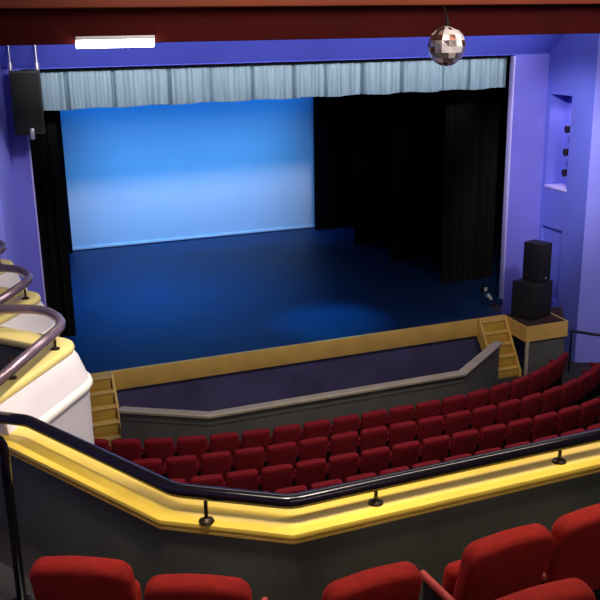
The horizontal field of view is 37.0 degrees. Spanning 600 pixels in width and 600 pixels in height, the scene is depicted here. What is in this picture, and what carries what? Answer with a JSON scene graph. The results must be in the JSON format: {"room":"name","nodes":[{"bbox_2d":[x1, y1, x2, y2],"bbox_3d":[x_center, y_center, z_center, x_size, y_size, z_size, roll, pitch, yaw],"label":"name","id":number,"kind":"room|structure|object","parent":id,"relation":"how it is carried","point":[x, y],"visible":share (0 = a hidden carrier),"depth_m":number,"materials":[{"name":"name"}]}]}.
{"room":"theater balcony","nodes":[
{"label":"theater balcony","id":0,"kind":"room"},
{"bbox_2d":[0,66,23,280],"bbox_3d":[-3.503,0.766,5.829,2.061,9.100,20.447,-5,17,-13],"label":"wall","id":1,"kind":"structure","parent":0,"point":[9,226],"depth_m":14.96,"materials":[{"name":"purple paint"}]},
{"bbox_2d":[0,259,27,290],"bbox_3d":[-4.363,1.683,11.243,2.191,4.260,2.139,-7,18,-20],"label":"box","id":2,"kind":"object","parent":1,"relation":"attached to","point":[7,279],"visible":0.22,"depth_m":10.78,"materials":[{"name":"grey paint"}]},
{"bbox_2d":[0,287,54,333],"bbox_3d":[-3.703,2.102,9.811,2.361,4.260,2.139,-7,18,-20],"label":"box","id":3,"kind":"object","parent":1,"relation":"attached to","point":[35,323],"visible":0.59,"depth_m":9.30,"materials":[{"name":"grey paint"}]},
{"bbox_2d":[0,264,32,303],"bbox_3d":[-3.154,-0.095,9.281,0.856,0.233,2.175,-10,19,-29],"label":"handrail","id":4,"kind":"object","parent":3,"relation":"on","point":[7,295],"visible":1,"depth_m":9.31,"materials":[{"name":"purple metal"}]},
{"bbox_2d":[0,326,93,443],"bbox_3d":[-3.007,2.562,8.236,2.491,4.260,2.262,-7,18,-20],"label":"box","id":5,"kind":"object","parent":1,"relation":"attached to","point":[53,387],"visible":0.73,"depth_m":7.70,"materials":[{"name":"grey paint"}]},
{"bbox_2d":[0,304,65,385],"bbox_3d":[-2.411,0.365,7.707,0.896,0.233,2.284,-9,19,-26],"label":"handrail","id":6,"kind":"object","parent":5,"relation":"on","point":[7,373],"visible":1,"depth_m":7.62,"materials":[{"name":"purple metal"}]},
{"bbox_2d":[0,562,34,599],"bbox_3d":[5.107,2.423,3.912,14.790,0.460,9.900,-7,18,-20],"label":"floor","id":7,"kind":"structure","parent":0,"point":[7,584],"depth_m":5.63,"materials":[{"name":"carpet"}]},
{"bbox_2d":[0,435,33,599],"bbox_3d":[-2.058,1.351,5.083,0.975,1.160,0.138,-10,19,-28],"label":"handrail","id":8,"kind":"object","parent":7,"relation":"on","point":[5,463],"visible":1,"depth_m":5.26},
{"bbox_2d":[29,556,141,599],"bbox_3d":[-1.031,1.637,4.577,0.564,0.930,0.451,1,17,6],"label":"chair","id":9,"kind":"object","parent":7,"relation":"on","point":[51,577],"visible":0.92,"depth_m":4.27,"materials":[{"name":"fabric"}]},
{"bbox_2d":[135,579,141,599],"bbox_3d":[-1.023,1.601,4.648,0.430,0.379,0.141,1,17,6],"label":"seat cushion","id":10,"kind":"object","parent":9,"relation":"on","point":[137,583],"depth_m":4.56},
{"bbox_2d":[144,574,267,599],"bbox_3d":[-0.458,1.685,4.452,0.564,0.930,0.451,1,17,5],"label":"chair","id":11,"kind":"object","parent":7,"relation":"on","point":[162,586],"visible":1,"depth_m":4.14,"materials":[{"name":"fabric"}]},
{"bbox_2d":[322,561,421,599],"bbox_3d":[0.286,1.667,4.450,0.564,0.930,0.451,-8,18,-23],"label":"chair","id":12,"kind":"object","parent":7,"relation":"on","point":[400,580],"visible":1,"depth_m":4.16,"materials":[{"name":"fabric"}]},
{"bbox_2d":[420,523,552,599],"bbox_3d":[0.974,1.547,4.688,0.564,0.930,0.451,-8,18,-24],"label":"chair","id":13,"kind":"object","parent":7,"relation":"on","point":[497,565],"visible":0.95,"depth_m":4.43,"materials":[{"name":"fabric"}]},
{"bbox_2d":[442,560,460,596],"bbox_3d":[0.941,1.514,4.753,0.430,0.379,0.141,-8,18,-23],"label":"seat cushion","id":14,"kind":"object","parent":13,"relation":"on","point":[450,575],"depth_m":4.61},
{"bbox_2d":[540,503,599,599],"bbox_3d":[1.474,1.469,4.886,0.564,0.930,0.451,-8,18,-23],"label":"chair","id":15,"kind":"object","parent":7,"relation":"on","point":[575,549],"visible":0.7,"depth_m":4.59,"materials":[{"name":"fabric"}]},
{"bbox_2d":[0,529,46,577],"bbox_3d":[5.040,2.687,4.325,14.900,0.300,10.750,-7,18,-20],"label":"floor","id":16,"kind":"structure","parent":0,"point":[30,554],"depth_m":6.78,"materials":[{"name":"carpet"}]},
{"bbox_2d":[0,426,599,599],"bbox_3d":[4.271,1.368,7.632,13.600,1.300,2.337,-4,17,-11],"label":"parapet","id":17,"kind":"object","parent":16,"relation":"on","point":[69,502],"visible":0.7,"depth_m":5.92,"materials":[{"name":"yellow paint"}]},
{"bbox_2d":[0,411,599,525],"bbox_3d":[4.205,0.680,7.342,12.986,0.187,1.900,-5,17,-12],"label":"handrail","id":18,"kind":"object","parent":17,"relation":"on","point":[374,484],"visible":1,"depth_m":5.84,"materials":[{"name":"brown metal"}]},
{"bbox_2d":[2,53,549,314],"bbox_3d":[0.059,-2.715,17.659,10.950,8.850,0.450,-7,18,-20],"label":"wall","id":19,"kind":"structure","parent":0,"point":[531,71],"depth_m":18.91,"materials":[{"name":"purple paint"}]},
{"bbox_2d":[27,135,46,306],"bbox_3d":[-4.687,-1.385,15.972,0.036,5.230,0.150,-7,18,-20],"label":"trim","id":20,"kind":"structure","parent":19,"relation":"attached to","point":[28,138],"depth_m":15.89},
{"bbox_2d":[27,55,511,110],"bbox_3d":[-0.235,-4.199,17.199,9.820,0.724,0.335,-7,18,-20],"label":"valance","id":21,"kind":"object","parent":19,"relation":"hanging from","point":[63,89],"visible":0.94,"depth_m":16.97,"materials":[{"name":"fabric"}]},
{"bbox_2d":[499,56,515,298],"bbox_3d":[4.443,-2.533,19.266,0.041,5.230,0.150,-7,18,-20],"label":"trim","id":22,"kind":"structure","parent":19,"relation":"attached to","point":[512,58],"depth_m":19.19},
{"bbox_2d":[0,34,563,68],"bbox_3d":[0.210,-5.130,15.433,16.000,2.050,2.420,-7,18,-20],"label":"wall","id":23,"kind":"structure","parent":0,"point":[66,55],"depth_m":16.29,"materials":[{"name":"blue paint"}]},
{"bbox_2d":[7,45,44,139],"bbox_3d":[-4.511,-3.622,14.717,0.490,1.910,0.530,-5,17,-14],"label":"loudspeaker","id":24,"kind":"object","parent":23,"relation":"hanging from","point":[25,85],"visible":0.94,"depth_m":14.64,"materials":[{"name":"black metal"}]},
{"bbox_2d":[10,73,42,132],"bbox_3d":[-4.460,-3.223,14.659,0.430,0.949,0.100,-5,17,-14],"label":"grille","id":25,"kind":"object","parent":24,"relation":"attached to","point":[26,95],"depth_m":14.64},
{"bbox_2d":[63,226,502,373],"bbox_3d":[-1.625,-0.676,22.740,17.350,0.120,11.610,-7,18,-20],"label":"floor","id":26,"kind":"structure","parent":0,"point":[136,305],"depth_m":20.59,"materials":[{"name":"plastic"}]},
{"bbox_2d":[29,110,75,336],"bbox_3d":[-5.303,-2.257,16.852,1.612,6.385,0.190,-7,18,-20],"label":"curtain","id":27,"kind":"object","parent":26,"relation":"on","point":[45,156],"visible":0.3,"depth_m":17.28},
{"bbox_2d":[56,110,72,253],"bbox_3d":[-7.752,-4.167,23.358,3.069,6.385,0.199,-7,18,-20],"label":"curtain","id":28,"kind":"object","parent":26,"relation":"on","point":[58,117],"visible":0.05,"depth_m":24.20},
{"bbox_2d":[60,97,314,249],"bbox_3d":[-3.087,-4.479,25.511,7.480,5.580,0.040,-7,18,-20],"label":"screen","id":29,"kind":"object","parent":26,"relation":"on","point":[143,174],"visible":0.55,"depth_m":25.70,"materials":[{"name":"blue fabric"}]},
{"bbox_2d":[314,95,354,229],"bbox_3d":[1.707,-5.340,26.719,2.746,6.385,0.202,-7,18,-20],"label":"curtain","id":30,"kind":"object","parent":26,"relation":"on","point":[334,117],"visible":0.28,"depth_m":26.80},
{"bbox_2d":[441,87,500,282],"bbox_3d":[3.956,-3.547,20.614,1.409,6.385,0.181,-7,18,-20],"label":"curtain","id":31,"kind":"object","parent":26,"relation":"on","point":[472,116],"visible":0.7,"depth_m":20.83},
{"bbox_2d":[0,4,599,45],"bbox_3d":[1.193,-4.503,12.483,14.900,1.630,0.900,-7,18,-20],"label":"ceiling beam","id":32,"kind":"structure","parent":0,"point":[17,26],"depth_m":11.69,"materials":[{"name":"red paint"}]},
{"bbox_2d":[74,35,154,48],"bbox_3d":[-2.252,-3.147,10.931,0.960,0.140,0.140,-7,18,-20],"label":"tube light","id":33,"kind":"object","parent":32,"relation":"attached to","point":[82,42],"visible":1,"depth_m":10.88,"materials":[{"name":"white plastic"}]},
{"bbox_2d":[76,39,154,48],"bbox_3d":[-2.248,-3.125,10.928,0.940,0.100,0.100,-7,18,-20],"label":"diffuser","id":34,"kind":"object","parent":33,"relation":"attached to","point":[80,43],"depth_m":10.88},
{"bbox_2d":[0,0,599,8],"bbox_3d":[1.393,-4.123,12.060,14.900,0.320,0.200,-7,18,-20],"label":"trim","id":35,"kind":"structure","parent":32,"relation":"attached to","point":[4,4],"depth_m":11.29,"materials":[{"name":"orange paint"}]},
{"bbox_2d":[428,5,465,65],"bbox_3d":[2.007,-3.646,12.220,0.516,0.893,0.531,-7,18,-20],"label":"ball","id":36,"kind":"object","parent":32,"relation":"hanging from","point":[446,45],"visible":1,"depth_m":12.10,"materials":[{"name":"metal"}]},
{"bbox_2d":[92,334,524,430],"bbox_3d":[0.499,1.353,17.752,10.980,0.990,0.075,-7,18,-20],"label":"pit","id":37,"kind":"structure","parent":0,"point":[215,392],"depth_m":17.61,"materials":[{"name":"paint"}]},
{"bbox_2d":[90,314,504,390],"bbox_3d":[-0.144,1.045,17.322,9.560,0.368,0.075,-7,18,-20],"label":"stage front edge","id":38,"kind":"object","parent":37,"relation":"attached to","point":[133,377],"depth_m":17.25,"materials":[{"name":"yellow paint"}]},
{"bbox_2d":[313,97,314,204],"bbox_3d":[-3.767,-6.680,26.659,17.500,9.400,0.001,-7,18,-20],"label":"wall","id":39,"kind":"structure","parent":0,"point":[313,97],"depth_m":28.97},
{"bbox_2d":[212,370,457,410],"bbox_3d":[0.554,2.120,16.858,7.500,0.027,1.880,-7,18,-20],"label":"floor","id":40,"kind":"structure","parent":0,"point":[456,370],"depth_m":17.86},
{"bbox_2d":[93,359,599,483],"bbox_3d":[3.225,3.862,8.727,17.000,1.280,19.320,-7,18,-20],"label":"floor","id":41,"kind":"structure","parent":0,"point":[575,368],"depth_m":18.65,"materials":[{"name":"carpet"}]},
{"bbox_2d":[94,438,111,452],"bbox_3d":[-3.189,2.537,14.221,0.498,0.874,0.411,1,17,5],"label":"seat","id":42,"kind":"object","parent":41,"relation":"on","point":[103,443],"visible":0.19,"depth_m":13.92,"materials":[{"name":"fabric"}]},
{"bbox_2d":[89,372,121,446],"bbox_3d":[-3.452,1.958,15.739,0.550,1.120,0.885,-7,18,-20],"label":"steps","id":43,"kind":"structure","parent":41,"relation":"on","point":[98,397],"depth_m":15.73,"materials":[{"name":"yellow paint"}]},
{"bbox_2d":[111,439,144,461],"bbox_3d":[-2.697,2.536,14.195,0.498,0.874,0.411,-1,17,1],"label":"seat","id":44,"kind":"object","parent":41,"relation":"on","point":[129,449],"visible":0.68,"depth_m":13.94,"materials":[{"name":"fabric"}]},
{"bbox_2d":[132,458,165,476],"bbox_3d":[-2.269,2.722,13.483,0.498,0.874,0.411,-2,17,-5],"label":"seat","id":45,"kind":"object","parent":41,"relation":"on","point":[155,465],"visible":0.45,"depth_m":13.21,"materials":[{"name":"fabric"}]},
{"bbox_2d":[144,438,176,465],"bbox_3d":[-2.202,2.524,14.207,0.498,0.874,0.411,-2,17,-3],"label":"seat","id":46,"kind":"object","parent":41,"relation":"on","point":[162,448],"visible":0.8,"depth_m":13.96,"materials":[{"name":"fabric"}]},
{"bbox_2d":[165,455,198,483],"bbox_3d":[-1.774,2.688,13.535,0.498,0.874,0.411,-3,17,-8],"label":"seat","id":47,"kind":"object","parent":41,"relation":"on","point":[186,467],"visible":0.84,"depth_m":13.29,"materials":[{"name":"fabric"}]},
{"bbox_2d":[176,435,207,463],"bbox_3d":[-1.707,2.502,14.253,0.498,0.874,0.411,-3,17,-7],"label":"seat","id":48,"kind":"object","parent":41,"relation":"on","point":[197,445],"visible":0.75,"depth_m":14.00,"materials":[{"name":"fabric"}]},
{"bbox_2d":[187,474,223,486],"bbox_3d":[-1.333,2.831,12.802,0.498,0.874,0.411,-4,17,-11],"label":"seat","id":49,"kind":"object","parent":41,"relation":"on","point":[216,480],"visible":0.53,"depth_m":12.52,"materials":[{"name":"fabric"}]},
{"bbox_2d":[198,451,231,480],"bbox_3d":[-1.282,2.648,13.616,0.498,0.874,0.411,-4,17,-11],"label":"seat","id":50,"kind":"object","parent":41,"relation":"on","point":[220,462],"visible":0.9,"depth_m":13.38,"materials":[{"name":"fabric"}]},
{"bbox_2d":[207,432,239,458],"bbox_3d":[-1.216,2.469,14.333,0.498,0.874,0.411,-4,17,-11],"label":"seat","id":51,"kind":"object","parent":41,"relation":"on","point":[229,441],"visible":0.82,"depth_m":14.08,"materials":[{"name":"fabric"}]},
{"bbox_2d":[223,469,259,490],"bbox_3d":[-0.844,2.785,12.906,0.498,0.874,0.411,-5,17,-13],"label":"seat","id":52,"kind":"object","parent":41,"relation":"on","point":[242,479],"visible":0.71,"depth_m":12.65,"materials":[{"name":"fabric"}]},
{"bbox_2d":[231,447,264,475],"bbox_3d":[-0.794,2.602,13.723,0.498,0.874,0.411,-5,17,-14],"label":"seat","id":53,"kind":"object","parent":41,"relation":"on","point":[252,457],"visible":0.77,"depth_m":13.48,"materials":[{"name":"fabric"}]},
{"bbox_2d":[239,428,270,454],"bbox_3d":[-0.728,2.428,14.441,0.498,0.874,0.411,-5,17,-14],"label":"seat","id":54,"kind":"object","parent":41,"relation":"on","point":[256,437],"visible":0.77,"depth_m":14.19,"materials":[{"name":"fabric"}]},
{"bbox_2d":[258,464,293,492],"bbox_3d":[-0.360,2.736,13.031,0.498,0.874,0.411,-6,17,-15],"label":"seat","id":55,"kind":"object","parent":41,"relation":"on","point":[272,478],"visible":0.73,"depth_m":12.79,"materials":[{"name":"fabric"}]},
{"bbox_2d":[264,442,296,469],"bbox_3d":[-0.311,2.551,13.851,0.498,0.874,0.411,-6,17,-16],"label":"seat","id":56,"kind":"object","parent":41,"relation":"on","point":[280,453],"visible":0.69,"depth_m":13.61,"materials":[{"name":"fabric"}]},
{"bbox_2d":[270,424,300,450],"bbox_3d":[-0.246,2.380,14.572,0.498,0.874,0.411,-6,17,-16],"label":"seat","id":57,"kind":"object","parent":41,"relation":"on","point":[285,433],"visible":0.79,"depth_m":14.32,"materials":[{"name":"fabric"}]},
{"bbox_2d":[274,485,307,493],"bbox_3d":[-0.157,2.892,12.287,0.498,0.874,0.411,-6,17,-16],"label":"seat","id":58,"kind":"object","parent":41,"relation":"on","point":[294,489],"visible":0.23,"depth_m":12.01,"materials":[{"name":"fabric"}]},
{"bbox_2d":[292,458,326,490],"bbox_3d":[0.121,2.682,13.172,0.498,0.874,0.411,-6,18,-17],"label":"seat","id":59,"kind":"object","parent":41,"relation":"on","point":[307,472],"visible":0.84,"depth_m":12.94,"materials":[{"name":"fabric"}]},
{"bbox_2d":[118,341,502,448],"bbox_3d":[0.634,1.842,16.358,7.771,0.850,1.332,-7,18,-20],"label":"barrier","id":60,"kind":"object","parent":41,"relation":"on","point":[140,423],"visible":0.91,"depth_m":15.52,"materials":[{"name":"grey paint"}]},
{"bbox_2d":[296,436,327,463],"bbox_3d":[0.168,2.497,13.996,0.498,0.874,0.411,-6,18,-18],"label":"seat","id":61,"kind":"object","parent":41,"relation":"on","point":[311,448],"visible":0.7,"depth_m":13.76,"materials":[{"name":"fabric"}]},
{"bbox_2d":[300,419,330,441],"bbox_3d":[0.232,2.327,14.722,0.498,0.874,0.411,-7,18,-18],"label":"seat","id":62,"kind":"object","parent":41,"relation":"on","point":[318,428],"visible":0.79,"depth_m":14.47,"materials":[{"name":"fabric"}]},
{"bbox_2d":[310,479,342,489],"bbox_3d":[0.323,2.838,12.429,0.498,0.874,0.411,-6,18,-17],"label":"seat","id":63,"kind":"object","parent":41,"relation":"on","point":[322,484],"visible":0.23,"depth_m":12.14,"materials":[{"name":"fabric"}]},
{"bbox_2d":[326,452,358,482],"bbox_3d":[0.597,2.627,13.326,0.498,0.874,0.411,-7,18,-18],"label":"seat","id":64,"kind":"object","parent":41,"relation":"on","point":[341,466],"visible":0.71,"depth_m":13.10,"materials":[{"name":"fabric"}]},
{"bbox_2d":[327,431,357,462],"bbox_3d":[0.644,2.440,14.154,0.498,0.874,0.411,-7,18,-19],"label":"seat","id":65,"kind":"object","parent":41,"relation":"on","point":[346,442],"visible":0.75,"depth_m":13.92,"materials":[{"name":"fabric"}]},
{"bbox_2d":[330,414,358,436],"bbox_3d":[0.706,2.270,14.884,0.498,0.874,0.411,-7,18,-19],"label":"seat","id":66,"kind":"object","parent":41,"relation":"on","point":[348,423],"visible":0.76,"depth_m":14.63,"materials":[{"name":"fabric"}]},
{"bbox_2d":[345,472,376,482],"bbox_3d":[0.800,2.782,12.583,0.498,0.874,0.411,-7,18,-18],"label":"seat","id":67,"kind":"object","parent":41,"relation":"on","point":[366,475],"visible":0.16,"depth_m":12.29,"materials":[{"name":"fabric"}]},
{"bbox_2d":[357,426,387,456],"bbox_3d":[1.117,2.382,14.320,0.498,0.874,0.411,-7,18,-20],"label":"seat","id":68,"kind":"object","parent":41,"relation":"on","point":[374,437],"visible":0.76,"depth_m":14.08,"materials":[{"name":"fabric"}]},
{"bbox_2d":[358,409,386,435],"bbox_3d":[1.178,2.212,15.053,0.498,0.874,0.411,-7,18,-20],"label":"seat","id":69,"kind":"object","parent":41,"relation":"on","point":[376,418],"visible":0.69,"depth_m":14.80,"materials":[{"name":"fabric"}]},
{"bbox_2d":[358,446,389,475],"bbox_3d":[1.071,2.569,13.489,0.498,0.874,0.411,-7,18,-19],"label":"seat","id":70,"kind":"object","parent":41,"relation":"on","point":[375,460],"visible":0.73,"depth_m":13.26,"materials":[{"name":"fabric"}]},
{"bbox_2d":[379,466,408,474],"bbox_3d":[1.274,2.725,12.745,0.498,0.874,0.411,-7,18,-19],"label":"seat","id":71,"kind":"object","parent":41,"relation":"on","point":[396,469],"visible":0.1,"depth_m":12.46,"materials":[{"name":"fabric"}]},
{"bbox_2d":[386,404,413,430],"bbox_3d":[1.649,2.152,15.223,0.498,0.874,0.411,-7,18,-20],"label":"seat","id":72,"kind":"object","parent":41,"relation":"on","point":[404,413],"visible":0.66,"depth_m":14.97,"materials":[{"name":"fabric"}]},
{"bbox_2d":[386,421,415,450],"bbox_3d":[1.588,2.323,14.490,0.498,0.874,0.411,-7,18,-20],"label":"seat","id":73,"kind":"object","parent":41,"relation":"on","point":[401,432],"visible":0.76,"depth_m":14.25,"materials":[{"name":"fabric"}]},
{"bbox_2d":[389,440,420,468],"bbox_3d":[1.544,2.510,13.657,0.498,0.874,0.411,-7,18,-20],"label":"seat","id":74,"kind":"object","parent":41,"relation":"on","point":[407,454],"visible":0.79,"depth_m":13.42,"materials":[{"name":"fabric"}]},
{"bbox_2d":[412,460,440,467],"bbox_3d":[1.746,2.666,12.913,0.498,0.874,0.411,-7,18,-20],"label":"seat","id":75,"kind":"object","parent":41,"relation":"on","point":[432,461],"visible":0.13,"depth_m":12.63,"materials":[{"name":"fabric"}]},
{"bbox_2d":[413,400,440,425],"bbox_3d":[2.117,2.091,15.401,0.498,0.874,0.411,-8,18,-21],"label":"seat","id":76,"kind":"object","parent":41,"relation":"on","point":[430,408],"visible":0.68,"depth_m":15.15,"materials":[{"name":"fabric"}]},
{"bbox_2d":[415,415,443,444],"bbox_3d":[2.059,2.263,14.662,0.498,0.874,0.411,-7,18,-20],"label":"seat","id":77,"kind":"object","parent":41,"relation":"on","point":[428,427],"visible":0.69,"depth_m":14.42,"materials":[{"name":"fabric"}]},
{"bbox_2d":[419,435,449,462],"bbox_3d":[2.015,2.451,13.827,0.498,0.874,0.411,-7,18,-20],"label":"seat","id":78,"kind":"object","parent":41,"relation":"on","point":[437,447],"visible":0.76,"depth_m":13.59,"materials":[{"name":"fabric"}]},
{"bbox_2d":[439,394,465,419],"bbox_3d":[2.578,2.025,15.594,0.498,0.874,0.411,-9,18,-24],"label":"seat","id":79,"kind":"object","parent":41,"relation":"on","point":[456,403],"visible":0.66,"depth_m":15.34,"materials":[{"name":"fabric"}]},
{"bbox_2d":[442,410,470,439],"bbox_3d":[2.526,2.202,14.842,0.498,0.874,0.411,-8,18,-22],"label":"seat","id":80,"kind":"object","parent":41,"relation":"on","point":[459,421],"visible":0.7,"depth_m":14.61,"materials":[{"name":"fabric"}]},
{"bbox_2d":[443,453,471,461],"bbox_3d":[2.218,2.607,13.083,0.498,0.874,0.411,-7,18,-20],"label":"seat","id":81,"kind":"object","parent":41,"relation":"on","point":[467,454],"visible":0.09,"depth_m":12.80,"materials":[{"name":"fabric"}]},
{"bbox_2d":[448,429,478,456],"bbox_3d":[2.485,2.391,14.000,0.498,0.874,0.411,-7,18,-20],"label":"seat","id":82,"kind":"object","parent":41,"relation":"on","point":[463,442],"visible":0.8,"depth_m":13.76,"materials":[{"name":"fabric"}]},
{"bbox_2d":[463,388,489,414],"bbox_3d":[3.028,1.952,15.810,0.498,0.874,0.411,-10,19,-27],"label":"seat","id":83,"kind":"object","parent":41,"relation":"on","point":[478,398],"visible":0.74,"depth_m":15.56,"materials":[{"name":"fabric"}]},
{"bbox_2d":[469,405,496,432],"bbox_3d":[2.986,2.137,15.037,0.498,0.874,0.411,-9,18,-24],"label":"seat","id":84,"kind":"object","parent":41,"relation":"on","point":[484,416],"visible":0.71,"depth_m":14.80,"materials":[{"name":"fabric"}]},
{"bbox_2d":[476,423,506,451],"bbox_3d":[2.952,2.329,14.181,0.498,0.874,0.411,-8,18,-22],"label":"seat","id":85,"kind":"object","parent":41,"relation":"on","point":[493,436],"visible":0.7,"depth_m":13.95,"materials":[{"name":"fabric"}]},
{"bbox_2d":[486,382,510,406],"bbox_3d":[3.462,1.871,16.055,0.498,0.874,0.411,-11,20,-31],"label":"seat","id":86,"kind":"object","parent":41,"relation":"on","point":[499,393],"visible":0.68,"depth_m":15.81,"materials":[{"name":"fabric"}]},
{"bbox_2d":[476,316,521,378],"bbox_3d":[4.116,0.983,18.546,0.650,1.120,0.735,-7,18,-20],"label":"steps","id":87,"kind":"structure","parent":41,"relation":"on","point":[510,358],"depth_m":18.55,"materials":[{"name":"yellow paint"}]},
{"bbox_2d":[494,399,520,426],"bbox_3d":[3.436,2.069,15.255,0.498,0.874,0.411,-10,19,-27],"label":"seat","id":88,"kind":"object","parent":41,"relation":"on","point":[507,411],"visible":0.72,"depth_m":15.02,"materials":[{"name":"fabric"}]},
{"bbox_2d":[503,418,532,448],"bbox_3d":[3.413,2.265,14.375,0.498,0.874,0.411,-9,18,-24],"label":"seat","id":89,"kind":"object","parent":41,"relation":"on","point":[519,430],"visible":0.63,"depth_m":14.14,"materials":[{"name":"fabric"}]},
{"bbox_2d":[507,375,529,400],"bbox_3d":[3.874,1.779,16.337,0.498,0.874,0.411,-14,21,-36],"label":"seat","id":90,"kind":"object","parent":41,"relation":"on","point":[519,386],"visible":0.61,"depth_m":16.10,"materials":[{"name":"fabric"}]},
{"bbox_2d":[517,392,542,419],"bbox_3d":[3.872,1.994,15.499,0.498,0.874,0.411,-11,20,-31],"label":"seat","id":91,"kind":"object","parent":41,"relation":"on","point":[530,404],"visible":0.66,"depth_m":15.27,"materials":[{"name":"fabric"}]},
{"bbox_2d":[525,368,545,395],"bbox_3d":[4.259,1.677,16.656,0.498,0.874,0.411,-16,23,-41],"label":"seat","id":92,"kind":"object","parent":41,"relation":"on","point":[536,377],"visible":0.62,"depth_m":16.43,"materials":[{"name":"fabric"}]},
{"bbox_2d":[504,307,567,375],"bbox_3d":[5.111,0.872,18.885,1.496,1.105,0.901,-7,18,-20],"label":"platform","id":93,"kind":"object","parent":41,"relation":"on","point":[544,338],"visible":0.66,"depth_m":18.41,"materials":[{"name":"grey wood"}]},
{"bbox_2d":[511,278,552,320],"bbox_3d":[4.839,-0.040,18.714,0.656,0.760,0.562,-14,21,-37],"label":"subwoofer","id":94,"kind":"object","parent":93,"relation":"on","point":[531,300],"visible":0.95,"depth_m":18.50,"materials":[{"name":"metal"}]},
{"bbox_2d":[522,239,551,282],"bbox_3d":[4.911,-0.807,18.547,0.376,0.800,0.470,-14,21,-37],"label":"loudspeaker","id":95,"kind":"object","parent":94,"relation":"on","point":[537,255],"visible":1,"depth_m":18.41,"materials":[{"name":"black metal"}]},
{"bbox_2d":[541,245,551,279],"bbox_3d":[5.047,-0.766,18.384,0.300,0.710,0.022,-14,21,-37],"label":"grille","id":96,"kind":"object","parent":95,"relation":"attached to","point":[546,250],"depth_m":18.36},
{"bbox_2d":[533,283,551,318],"bbox_3d":[5.008,0.013,18.511,0.580,0.670,0.022,-14,21,-37],"label":"grille","id":97,"kind":"object","parent":94,"relation":"attached to","point":[542,292],"depth_m":18.48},
{"bbox_2d":[529,411,557,442],"bbox_3d":[3.866,2.198,14.586,0.498,0.874,0.411,-9,19,-26],"label":"seat","id":98,"kind":"object","parent":41,"relation":"on","point":[543,425],"visible":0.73,"depth_m":14.35,"materials":[{"name":"fabric"}]},
{"bbox_2d":[529,360,558,393],"bbox_3d":[4.610,1.563,17.012,0.411,0.874,0.498,13,22,39],"label":"seat","id":99,"kind":"object","parent":41,"relation":"on","point":[551,368],"visible":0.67,"depth_m":16.80,"materials":[{"name":"fabric"}]},
{"bbox_2d":[538,386,561,414],"bbox_3d":[4.288,1.914,15.777,0.498,0.874,0.411,-13,21,-35],"label":"seat","id":100,"kind":"object","parent":41,"relation":"on","point":[551,396],"visible":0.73,"depth_m":15.55,"materials":[{"name":"fabric"}]},
{"bbox_2d":[540,352,568,386],"bbox_3d":[4.925,1.441,17.403,0.411,0.874,0.498,10,20,33],"label":"seat","id":101,"kind":"object","parent":41,"relation":"on","point":[562,359],"visible":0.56,"depth_m":17.22,"materials":[{"name":"fabric"}]},
{"bbox_2d":[553,405,580,436],"bbox_3d":[4.307,2.125,14.821,0.498,0.874,0.411,-11,19,-29],"label":"seat","id":102,"kind":"object","parent":41,"relation":"on","point":[567,418],"visible":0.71,"depth_m":14.60,"materials":[{"name":"fabric"}]},
{"bbox_2d":[557,379,578,412],"bbox_3d":[4.681,1.827,16.088,0.498,0.874,0.411,-15,22,-40],"label":"seat","id":103,"kind":"object","parent":41,"relation":"on","point":[569,388],"visible":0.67,"depth_m":15.87,"materials":[{"name":"fabric"}]},
{"bbox_2d":[560,428,585,436],"bbox_3d":[4.079,2.358,13.821,0.498,0.874,0.411,-9,18,-24],"label":"seat","id":104,"kind":"object","parent":41,"relation":"on","point":[580,429],"visible":0.12,"depth_m":13.55,"materials":[{"name":"fabric"}]},
{"bbox_2d":[571,371,591,405],"bbox_3d":[5.045,1.729,16.434,0.411,0.874,0.498,14,22,41],"label":"seat","id":105,"kind":"object","parent":41,"relation":"on","point":[584,379],"visible":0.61,"depth_m":16.23,"materials":[{"name":"fabric"}]},
{"bbox_2d":[568,330,599,371],"bbox_3d":[6.403,1.178,18.096,1.923,0.930,0.064,9,19,29],"label":"wall handrail","id":106,"kind":"object","parent":41,"relation":"on","point":[571,331],"visible":1,"depth_m":18.40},
{"bbox_2d":[574,363,599,401],"bbox_3d":[5.377,1.611,16.809,0.411,0.874,0.498,12,21,36],"label":"seat","id":107,"kind":"object","parent":41,"relation":"on","point":[591,391],"visible":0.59,"depth_m":16.63,"materials":[{"name":"fabric"}]},
{"bbox_2d":[575,398,599,429],"bbox_3d":[4.734,2.048,15.082,0.498,0.874,0.411,-12,20,-33],"label":"seat","id":108,"kind":"object","parent":41,"relation":"on","point":[589,409],"visible":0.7,"depth_m":14.86,"materials":[{"name":"fabric"}]},
{"bbox_2d":[584,362,599,397],"bbox_3d":[5.674,1.485,17.211,0.411,0.874,0.498,10,20,32],"label":"seat","id":109,"kind":"object","parent":41,"relation":"on","point":[590,363],"visible":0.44,"depth_m":17.40,"materials":[{"name":"fabric"}]},
{"bbox_2d":[494,57,509,229],"bbox_3d":[6.234,-6.361,25.013,0.001,9.400,10.250,-7,18,-20],"label":"wall","id":110,"kind":"structure","parent":0,"point":[504,90],"depth_m":26.46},
{"bbox_2d":[538,33,599,362],"bbox_3d":[9.569,-0.841,10.423,1.500,9.100,20.310,-7,18,-20],"label":"wall","id":111,"kind":"structure","parent":0,"point":[573,60],"depth_m":18.69,"materials":[{"name":"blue paint"}]},
{"bbox_2d":[544,183,565,191],"bbox_3d":[5.619,-2.403,19.174,0.415,0.054,0.760,-7,18,-20],"label":"trim","id":112,"kind":"structure","parent":111,"relation":"attached to","point":[559,186],"depth_m":19.17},
{"bbox_3d":[5.344,2.232,3.058,14.680,0.410,8.100,-7,18,-20],"label":"floor","id":113,"kind":"structure","parent":0,"visible":0},
{"bbox_2d":[496,578,595,599],"bbox_3d":[0.825,1.475,3.581,0.564,0.930,0.451,-8,18,-22],"label":"chair","id":114,"kind":"object","parent":113,"relation":"on","point":[570,588],"visible":1,"depth_m":3.32,"materials":[{"name":"fabric"}]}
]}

